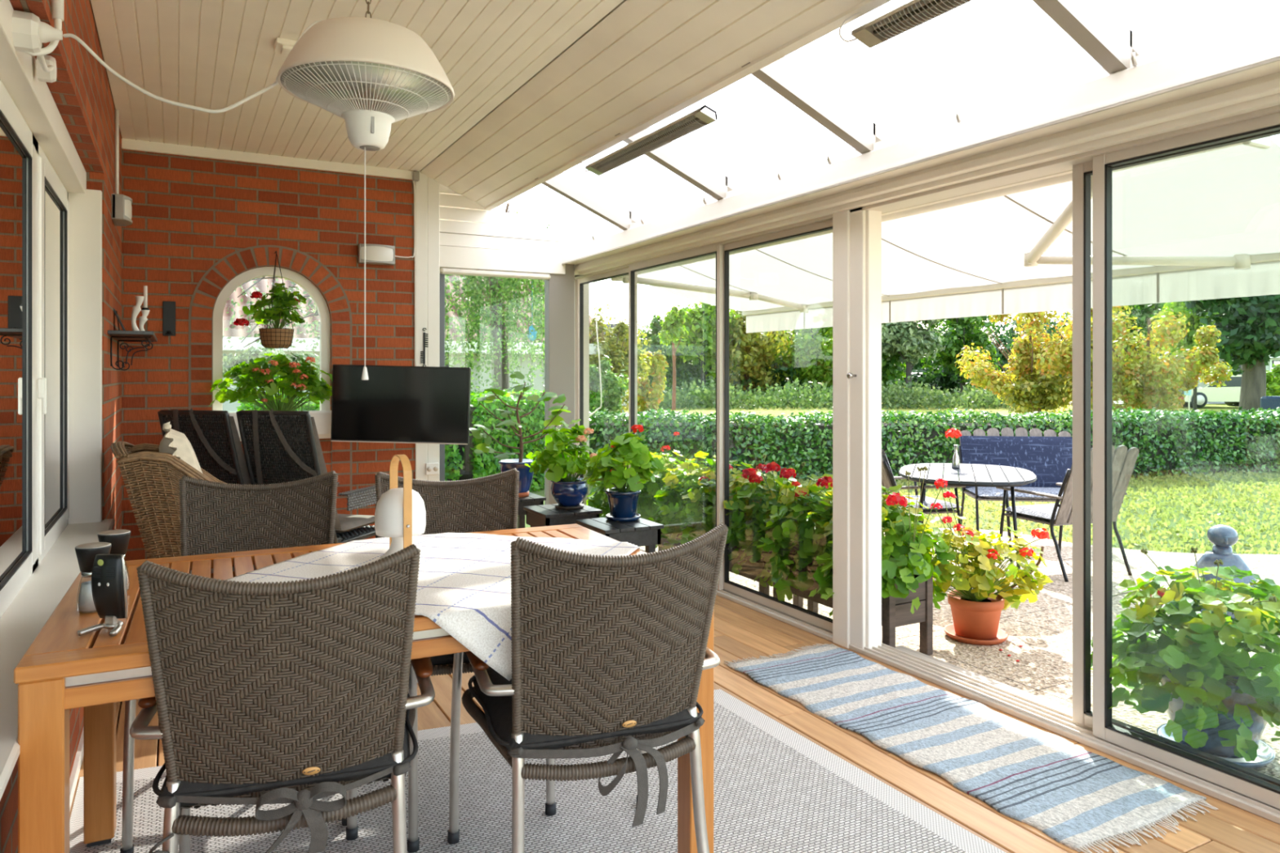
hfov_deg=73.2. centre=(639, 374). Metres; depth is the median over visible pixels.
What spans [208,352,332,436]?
potted plant
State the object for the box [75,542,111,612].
mill
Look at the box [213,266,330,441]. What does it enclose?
window
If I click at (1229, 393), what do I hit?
car
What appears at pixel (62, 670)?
dining table
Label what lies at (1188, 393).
notice board
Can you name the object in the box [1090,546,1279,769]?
geranium
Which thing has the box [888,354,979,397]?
bush
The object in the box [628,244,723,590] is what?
door
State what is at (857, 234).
post
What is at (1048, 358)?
maple tree
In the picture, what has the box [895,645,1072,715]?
trim
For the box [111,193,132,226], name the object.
wall lamp
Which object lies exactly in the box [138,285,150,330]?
candlestick
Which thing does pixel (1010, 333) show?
deciduous tree
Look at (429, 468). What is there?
outlet
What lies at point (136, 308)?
candlestick
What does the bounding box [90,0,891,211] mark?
ceiling
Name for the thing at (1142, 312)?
deciduous tree
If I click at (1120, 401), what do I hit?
road
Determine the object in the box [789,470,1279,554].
grass blades
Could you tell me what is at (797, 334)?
deciduous tree
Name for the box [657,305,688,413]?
deciduous tree
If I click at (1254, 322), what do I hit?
oak tree
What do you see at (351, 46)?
shade
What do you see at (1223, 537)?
sculpture
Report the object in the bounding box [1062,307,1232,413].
shrub
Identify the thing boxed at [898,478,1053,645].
geranium
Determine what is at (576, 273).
trim
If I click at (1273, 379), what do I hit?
shrub
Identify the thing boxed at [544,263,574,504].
trim
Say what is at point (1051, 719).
trim
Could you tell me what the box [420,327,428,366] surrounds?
thermometer
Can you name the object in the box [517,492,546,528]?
stool
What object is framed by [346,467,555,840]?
dining chair
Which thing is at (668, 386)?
deciduous tree
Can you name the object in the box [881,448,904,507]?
cushion
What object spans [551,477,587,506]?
pot
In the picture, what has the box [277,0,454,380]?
patio heater
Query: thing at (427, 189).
wall pillar
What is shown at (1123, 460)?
garden chair
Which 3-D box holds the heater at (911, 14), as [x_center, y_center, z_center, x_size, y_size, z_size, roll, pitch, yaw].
[0.975,-1.110,2.322,0.094,0.096,1.205,0,0,-29]
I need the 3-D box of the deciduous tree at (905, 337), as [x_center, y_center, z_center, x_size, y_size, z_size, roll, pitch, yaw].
[11.274,-1.095,36.956,3.789,4.966,3.335,0,0,-28]
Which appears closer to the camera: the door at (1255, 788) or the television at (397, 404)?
the door at (1255, 788)
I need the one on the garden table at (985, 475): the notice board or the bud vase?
the bud vase
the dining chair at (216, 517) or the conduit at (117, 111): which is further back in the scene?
the conduit at (117, 111)
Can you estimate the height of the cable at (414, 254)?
1.616 m
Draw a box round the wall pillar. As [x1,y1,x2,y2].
[415,169,439,481]
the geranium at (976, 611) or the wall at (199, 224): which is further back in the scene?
the wall at (199, 224)
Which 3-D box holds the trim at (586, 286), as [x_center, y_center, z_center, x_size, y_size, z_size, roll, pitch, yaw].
[-0.482,0.150,6.686,0.170,2.200,0.050,0,0,-28]
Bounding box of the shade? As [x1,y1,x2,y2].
[277,16,453,114]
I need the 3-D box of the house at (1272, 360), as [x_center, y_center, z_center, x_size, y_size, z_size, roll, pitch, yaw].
[32.305,-0.720,43.975,10.300,4.100,8.850,0,0,4]
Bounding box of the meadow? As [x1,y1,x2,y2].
[606,383,1239,422]
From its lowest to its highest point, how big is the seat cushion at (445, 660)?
0.081 m
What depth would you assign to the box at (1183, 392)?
21.85 m
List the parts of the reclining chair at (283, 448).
backrest, seat, arm, seat frame, arm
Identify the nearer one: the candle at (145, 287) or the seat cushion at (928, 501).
the candle at (145, 287)
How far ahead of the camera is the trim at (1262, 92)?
3.09 m
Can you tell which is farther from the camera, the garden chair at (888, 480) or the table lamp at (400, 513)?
the garden chair at (888, 480)
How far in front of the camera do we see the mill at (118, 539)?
2.00 m
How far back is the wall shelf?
4.17 m
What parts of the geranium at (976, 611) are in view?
woody stem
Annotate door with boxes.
[577,267,637,513]
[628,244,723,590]
[723,218,832,632]
[1072,129,1279,786]
[1093,111,1279,809]
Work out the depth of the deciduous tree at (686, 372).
42.80 m
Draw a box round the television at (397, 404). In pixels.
[330,364,471,444]
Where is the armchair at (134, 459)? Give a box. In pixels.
[110,441,226,607]
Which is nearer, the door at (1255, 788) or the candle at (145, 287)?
the door at (1255, 788)
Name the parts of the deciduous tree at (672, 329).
crown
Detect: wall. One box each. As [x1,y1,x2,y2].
[0,0,121,852]
[121,145,564,560]
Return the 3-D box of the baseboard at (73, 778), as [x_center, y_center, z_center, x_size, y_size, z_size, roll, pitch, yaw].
[-1.246,1.228,1.737,0.012,0.045,7.440,0,0,-28]
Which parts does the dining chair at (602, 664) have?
leg, armrest, rail, leg, seat frame, rail, backrest, rail, rail, leg, rail, armrest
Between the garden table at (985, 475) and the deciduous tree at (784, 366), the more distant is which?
the deciduous tree at (784, 366)
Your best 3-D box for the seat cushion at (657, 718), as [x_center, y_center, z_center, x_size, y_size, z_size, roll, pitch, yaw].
[-0.145,0.788,2.122,0.472,0.081,0.464,0,0,-21]
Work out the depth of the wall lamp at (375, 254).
5.62 m
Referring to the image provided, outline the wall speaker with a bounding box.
[162,301,175,336]
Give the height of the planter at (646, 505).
0.956 m
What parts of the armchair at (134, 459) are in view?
backrest, panel, panel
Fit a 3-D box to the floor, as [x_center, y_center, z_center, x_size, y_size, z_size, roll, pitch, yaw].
[-0.078,1.350,2.513,3.245,0.200,7.700,0,0,-28]
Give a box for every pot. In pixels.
[497,458,534,493]
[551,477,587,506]
[604,487,640,517]
[947,590,1004,639]
[1158,662,1267,758]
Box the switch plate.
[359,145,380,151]
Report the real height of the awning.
1.545 m
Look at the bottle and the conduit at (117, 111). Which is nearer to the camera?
the conduit at (117, 111)
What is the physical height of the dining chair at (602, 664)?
0.918 m
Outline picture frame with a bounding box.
[113,307,125,330]
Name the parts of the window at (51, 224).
glass, sash, frame, handle, sash, glass, sill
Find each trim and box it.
[121,137,413,179]
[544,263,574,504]
[561,52,1279,276]
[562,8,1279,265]
[574,104,1279,824]
[574,271,581,276]
[574,279,589,505]
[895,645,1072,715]
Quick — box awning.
[589,136,1279,417]
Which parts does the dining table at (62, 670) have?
leg, leg, aluminium rail, aluminium rail, leg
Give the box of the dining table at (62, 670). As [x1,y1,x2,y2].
[13,524,713,852]
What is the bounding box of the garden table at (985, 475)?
[898,462,1036,588]
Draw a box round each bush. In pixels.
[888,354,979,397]
[997,373,1072,422]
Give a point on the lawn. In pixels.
(541, 492)
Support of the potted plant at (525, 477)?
on the stool at (531, 500)
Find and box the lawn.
[516,471,1279,554]
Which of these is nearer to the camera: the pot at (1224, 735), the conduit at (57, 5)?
the conduit at (57, 5)
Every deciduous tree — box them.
[637,302,709,394]
[638,337,671,394]
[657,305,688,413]
[659,301,743,386]
[693,354,823,401]
[695,331,804,391]
[705,309,795,393]
[768,326,832,400]
[791,333,902,391]
[881,319,945,399]
[881,324,906,393]
[896,322,1000,382]
[920,315,1001,392]
[974,335,1064,395]
[982,311,1118,396]
[1059,302,1182,362]
[1159,300,1226,410]
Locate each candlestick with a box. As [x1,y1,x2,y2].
[131,295,144,330]
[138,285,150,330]
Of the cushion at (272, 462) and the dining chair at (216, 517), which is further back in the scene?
the cushion at (272, 462)
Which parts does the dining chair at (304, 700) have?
armrest, rail, leg, leg, rail, rail, backrest, rail, seat, seat frame, leg, rail, leg, armrest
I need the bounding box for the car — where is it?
[1170,374,1241,408]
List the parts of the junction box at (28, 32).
casing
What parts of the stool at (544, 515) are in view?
seat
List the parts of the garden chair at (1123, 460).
leg, arm post, armrest, leg, leg, armrest, leg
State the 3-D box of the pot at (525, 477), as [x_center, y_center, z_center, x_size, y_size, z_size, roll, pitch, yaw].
[-0.778,0.642,5.453,0.240,0.195,0.240,0,0,-28]
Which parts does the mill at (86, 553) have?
lid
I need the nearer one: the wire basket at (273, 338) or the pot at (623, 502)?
the pot at (623, 502)
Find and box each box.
[12,9,62,53]
[35,54,57,82]
[412,170,419,181]
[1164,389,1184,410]
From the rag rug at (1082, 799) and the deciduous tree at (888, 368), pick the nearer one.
the rag rug at (1082, 799)
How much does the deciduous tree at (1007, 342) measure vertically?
3.742 m
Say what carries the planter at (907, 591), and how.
on the paving
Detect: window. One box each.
[0,0,115,800]
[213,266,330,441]
[439,267,551,481]
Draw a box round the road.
[1069,399,1225,404]
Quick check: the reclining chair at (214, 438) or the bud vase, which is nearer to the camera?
the reclining chair at (214, 438)
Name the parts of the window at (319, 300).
sill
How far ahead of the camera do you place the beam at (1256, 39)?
2.99 m
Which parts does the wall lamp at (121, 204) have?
plate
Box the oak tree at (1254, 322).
[1182,294,1279,411]
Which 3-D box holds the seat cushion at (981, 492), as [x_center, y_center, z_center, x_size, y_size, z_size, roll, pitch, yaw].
[3.134,0.952,6.916,0.900,0.059,0.480,0,0,8]
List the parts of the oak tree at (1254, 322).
crown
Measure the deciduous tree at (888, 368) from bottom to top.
4.933 m
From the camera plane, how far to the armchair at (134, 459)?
3.46 m
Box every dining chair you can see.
[120,470,347,852]
[129,543,435,852]
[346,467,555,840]
[447,523,728,852]
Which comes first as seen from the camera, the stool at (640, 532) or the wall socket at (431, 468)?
the stool at (640, 532)
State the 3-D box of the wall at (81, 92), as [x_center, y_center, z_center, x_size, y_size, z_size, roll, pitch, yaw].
[-1.362,-0.110,1.675,0.250,2.720,7.640,0,0,-28]
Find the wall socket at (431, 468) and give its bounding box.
[425,462,439,475]
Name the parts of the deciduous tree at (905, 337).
crown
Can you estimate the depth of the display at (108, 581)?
1.70 m
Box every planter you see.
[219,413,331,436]
[586,431,709,551]
[754,466,955,655]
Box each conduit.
[22,0,63,72]
[115,109,119,194]
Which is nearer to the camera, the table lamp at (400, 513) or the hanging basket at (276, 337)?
the table lamp at (400, 513)
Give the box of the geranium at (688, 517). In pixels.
[647,450,832,607]
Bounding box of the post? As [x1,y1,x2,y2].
[832,207,881,648]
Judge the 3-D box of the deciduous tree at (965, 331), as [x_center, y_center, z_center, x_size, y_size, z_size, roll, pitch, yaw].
[15.127,-1.451,40.804,3.374,5.681,4.434,0,0,30]
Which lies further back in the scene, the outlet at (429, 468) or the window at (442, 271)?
the window at (442, 271)
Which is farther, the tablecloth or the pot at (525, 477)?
the pot at (525, 477)
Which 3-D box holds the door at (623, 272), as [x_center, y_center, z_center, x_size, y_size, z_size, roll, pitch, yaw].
[-0.252,0.240,6.258,0.029,1.960,0.940,0,0,-28]
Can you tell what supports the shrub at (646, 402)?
on the meadow
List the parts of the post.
knob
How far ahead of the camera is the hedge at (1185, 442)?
11.14 m
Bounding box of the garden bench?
[958,426,1072,531]
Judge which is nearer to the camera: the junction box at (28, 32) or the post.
the junction box at (28, 32)
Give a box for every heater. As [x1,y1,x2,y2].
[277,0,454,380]
[580,103,717,175]
[838,0,971,48]
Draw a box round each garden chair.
[881,448,965,552]
[995,444,1138,582]
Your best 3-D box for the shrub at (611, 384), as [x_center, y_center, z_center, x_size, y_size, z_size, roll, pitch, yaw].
[-0.637,0.531,14.010,0.976,1.701,0.709,0,0,0]
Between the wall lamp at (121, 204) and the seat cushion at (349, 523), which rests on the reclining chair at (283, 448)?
the seat cushion at (349, 523)
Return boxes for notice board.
[1184,389,1191,411]
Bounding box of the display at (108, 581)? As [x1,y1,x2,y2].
[76,554,127,636]
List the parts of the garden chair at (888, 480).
leg, armrest, arm post, armrest, arm post, leg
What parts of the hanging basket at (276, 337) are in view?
hanging cord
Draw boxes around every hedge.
[235,386,544,492]
[589,406,1279,481]
[650,375,1026,409]
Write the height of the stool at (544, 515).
0.480 m
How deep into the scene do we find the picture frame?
4.38 m
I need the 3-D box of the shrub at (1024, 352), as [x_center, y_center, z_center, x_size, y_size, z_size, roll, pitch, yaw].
[7.670,-0.314,17.015,2.420,3.393,2.250,0,0,40]
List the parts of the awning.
crank handle, folding arm, fore arm, folding arm, fore arm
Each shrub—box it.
[222,346,319,386]
[589,304,653,413]
[589,355,628,422]
[627,349,668,421]
[955,310,1072,413]
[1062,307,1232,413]
[1266,363,1279,395]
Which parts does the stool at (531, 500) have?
leg, seat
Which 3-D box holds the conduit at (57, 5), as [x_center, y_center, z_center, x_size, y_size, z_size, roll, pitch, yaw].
[-1.534,-1.077,2.232,0.083,0.580,0.260,0,0,-28]
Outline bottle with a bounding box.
[951,444,959,468]
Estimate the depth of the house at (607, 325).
39.21 m
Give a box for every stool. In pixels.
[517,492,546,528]
[523,503,602,527]
[575,517,664,553]
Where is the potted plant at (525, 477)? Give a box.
[468,371,570,497]
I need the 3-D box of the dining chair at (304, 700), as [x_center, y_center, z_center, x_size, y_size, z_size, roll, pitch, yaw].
[-0.745,0.787,1.860,0.573,0.918,0.684,0,0,-18]
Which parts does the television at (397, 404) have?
trim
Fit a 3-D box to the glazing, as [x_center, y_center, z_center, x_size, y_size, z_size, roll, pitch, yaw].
[1.152,-1.043,3.028,1.100,0.517,7.432,0,0,-28]
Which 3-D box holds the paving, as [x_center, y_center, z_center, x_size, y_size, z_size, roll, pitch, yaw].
[4.587,1.330,3.946,7.419,0.001,10.600,0,0,-28]
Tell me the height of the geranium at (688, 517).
0.875 m
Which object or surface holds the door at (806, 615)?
attached to the trim at (1051, 719)
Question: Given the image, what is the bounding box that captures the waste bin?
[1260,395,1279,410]
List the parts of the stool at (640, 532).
seat, leg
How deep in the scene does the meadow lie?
32.61 m
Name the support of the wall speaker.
attached to the wall at (199, 224)
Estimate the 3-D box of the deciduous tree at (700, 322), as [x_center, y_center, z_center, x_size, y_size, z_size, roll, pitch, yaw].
[2.926,-1.133,39.426,3.915,5.042,2.783,0,0,-28]
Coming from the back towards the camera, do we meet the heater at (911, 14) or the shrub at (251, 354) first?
the shrub at (251, 354)
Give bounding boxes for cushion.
[156,723,409,806]
[159,422,202,507]
[250,417,341,529]
[334,514,374,533]
[431,653,470,665]
[472,667,705,751]
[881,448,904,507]
[902,495,960,511]
[960,435,1072,487]
[965,486,1063,499]
[1004,503,1069,521]
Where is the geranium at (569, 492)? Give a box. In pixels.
[524,418,597,510]
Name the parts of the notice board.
panel, leg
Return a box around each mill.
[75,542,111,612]
[97,529,130,591]
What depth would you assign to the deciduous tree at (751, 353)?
39.96 m
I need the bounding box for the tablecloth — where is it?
[200,532,639,680]
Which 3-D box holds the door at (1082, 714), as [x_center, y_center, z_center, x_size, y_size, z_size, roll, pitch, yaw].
[1.754,0.240,2.617,0.029,1.960,0.945,0,0,-28]
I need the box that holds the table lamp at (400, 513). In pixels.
[374,454,426,559]
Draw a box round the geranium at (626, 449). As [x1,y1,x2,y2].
[581,424,663,521]
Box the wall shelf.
[107,329,157,370]
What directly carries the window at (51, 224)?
in the wall at (81, 92)
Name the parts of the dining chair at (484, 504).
leg, rail, rail, backrest, seat, seat frame, rail, leg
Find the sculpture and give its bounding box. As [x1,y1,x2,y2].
[1186,524,1257,619]
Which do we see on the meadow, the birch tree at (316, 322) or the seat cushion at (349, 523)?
the birch tree at (316, 322)
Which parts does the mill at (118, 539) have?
lid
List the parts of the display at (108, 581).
casing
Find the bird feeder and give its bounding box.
[527,325,537,341]
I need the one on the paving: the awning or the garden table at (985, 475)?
the garden table at (985, 475)
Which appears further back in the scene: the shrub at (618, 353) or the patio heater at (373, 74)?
the shrub at (618, 353)
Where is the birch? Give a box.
[439,202,564,393]
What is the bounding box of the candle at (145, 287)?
[143,285,147,307]
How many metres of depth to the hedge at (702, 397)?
33.79 m
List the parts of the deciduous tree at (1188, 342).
crown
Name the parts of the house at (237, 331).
pane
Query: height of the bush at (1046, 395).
1.428 m
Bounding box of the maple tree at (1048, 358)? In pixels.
[1033,305,1133,409]
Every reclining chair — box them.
[157,408,251,485]
[235,408,377,543]
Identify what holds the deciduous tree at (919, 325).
on the meadow
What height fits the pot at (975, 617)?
0.194 m
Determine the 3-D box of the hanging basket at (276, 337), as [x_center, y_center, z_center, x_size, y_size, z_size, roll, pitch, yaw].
[-2.252,-0.461,5.275,0.408,0.604,0.262,0,0,-12]
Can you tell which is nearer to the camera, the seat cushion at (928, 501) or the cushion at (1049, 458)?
the seat cushion at (928, 501)
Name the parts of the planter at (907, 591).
leg, leg, leg, leg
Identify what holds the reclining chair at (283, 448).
on the floor
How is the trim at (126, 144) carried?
attached to the wall at (199, 224)
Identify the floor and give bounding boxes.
[69,595,1279,852]
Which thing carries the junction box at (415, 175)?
attached to the ceiling
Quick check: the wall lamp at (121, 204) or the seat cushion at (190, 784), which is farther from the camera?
the wall lamp at (121, 204)
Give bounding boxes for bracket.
[273,37,296,55]
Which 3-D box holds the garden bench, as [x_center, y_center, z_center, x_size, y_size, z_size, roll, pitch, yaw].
[3.147,0.892,7.016,0.968,0.882,0.704,0,0,8]
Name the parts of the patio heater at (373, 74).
pull cord, cord pull, chain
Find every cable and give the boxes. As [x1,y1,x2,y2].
[62,19,324,113]
[395,170,415,366]
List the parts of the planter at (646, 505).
leg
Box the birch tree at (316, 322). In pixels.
[222,276,319,378]
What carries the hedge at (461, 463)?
on the meadow
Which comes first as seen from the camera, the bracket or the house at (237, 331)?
the bracket
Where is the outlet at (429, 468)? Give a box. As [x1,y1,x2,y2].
[426,466,438,471]
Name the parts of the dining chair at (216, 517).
leg, rail, rail, backrest, rail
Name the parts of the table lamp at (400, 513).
lamp shade, handle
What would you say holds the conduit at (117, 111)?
attached to the wall at (81, 92)
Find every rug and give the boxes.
[69,688,1005,852]
[724,643,1218,852]
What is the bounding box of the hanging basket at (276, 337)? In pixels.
[233,250,306,348]
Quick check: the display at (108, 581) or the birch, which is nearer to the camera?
the display at (108, 581)
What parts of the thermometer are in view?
stem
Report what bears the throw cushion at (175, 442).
on the armchair at (134, 459)
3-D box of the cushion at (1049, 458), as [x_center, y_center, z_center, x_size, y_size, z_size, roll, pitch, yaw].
[3.175,0.734,7.216,0.910,0.420,0.190,0,0,8]
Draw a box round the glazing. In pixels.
[507,0,1279,240]
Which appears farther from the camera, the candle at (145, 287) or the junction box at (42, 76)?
the candle at (145, 287)
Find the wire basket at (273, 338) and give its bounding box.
[258,328,293,348]
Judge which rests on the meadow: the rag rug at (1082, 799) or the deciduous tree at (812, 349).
the deciduous tree at (812, 349)
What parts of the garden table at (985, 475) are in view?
leg, leg, under frame, leg, leg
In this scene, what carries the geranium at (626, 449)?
on the stool at (640, 532)
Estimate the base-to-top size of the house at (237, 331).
4.300 m
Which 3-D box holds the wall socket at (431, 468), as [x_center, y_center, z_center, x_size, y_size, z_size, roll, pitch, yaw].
[-1.411,0.640,5.847,0.090,0.080,0.022,0,0,-28]
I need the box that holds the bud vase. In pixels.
[945,427,961,468]
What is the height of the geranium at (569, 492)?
0.515 m
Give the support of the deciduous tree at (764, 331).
on the meadow
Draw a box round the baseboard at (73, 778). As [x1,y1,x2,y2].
[69,728,83,812]
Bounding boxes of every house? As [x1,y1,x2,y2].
[222,274,604,412]
[590,324,638,405]
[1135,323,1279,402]
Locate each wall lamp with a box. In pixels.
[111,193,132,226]
[357,243,395,265]
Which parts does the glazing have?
roof panel, roof panel, roof panel, roof panel, roof panel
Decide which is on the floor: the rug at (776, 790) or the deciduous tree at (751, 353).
the rug at (776, 790)
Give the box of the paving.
[640,528,1279,779]

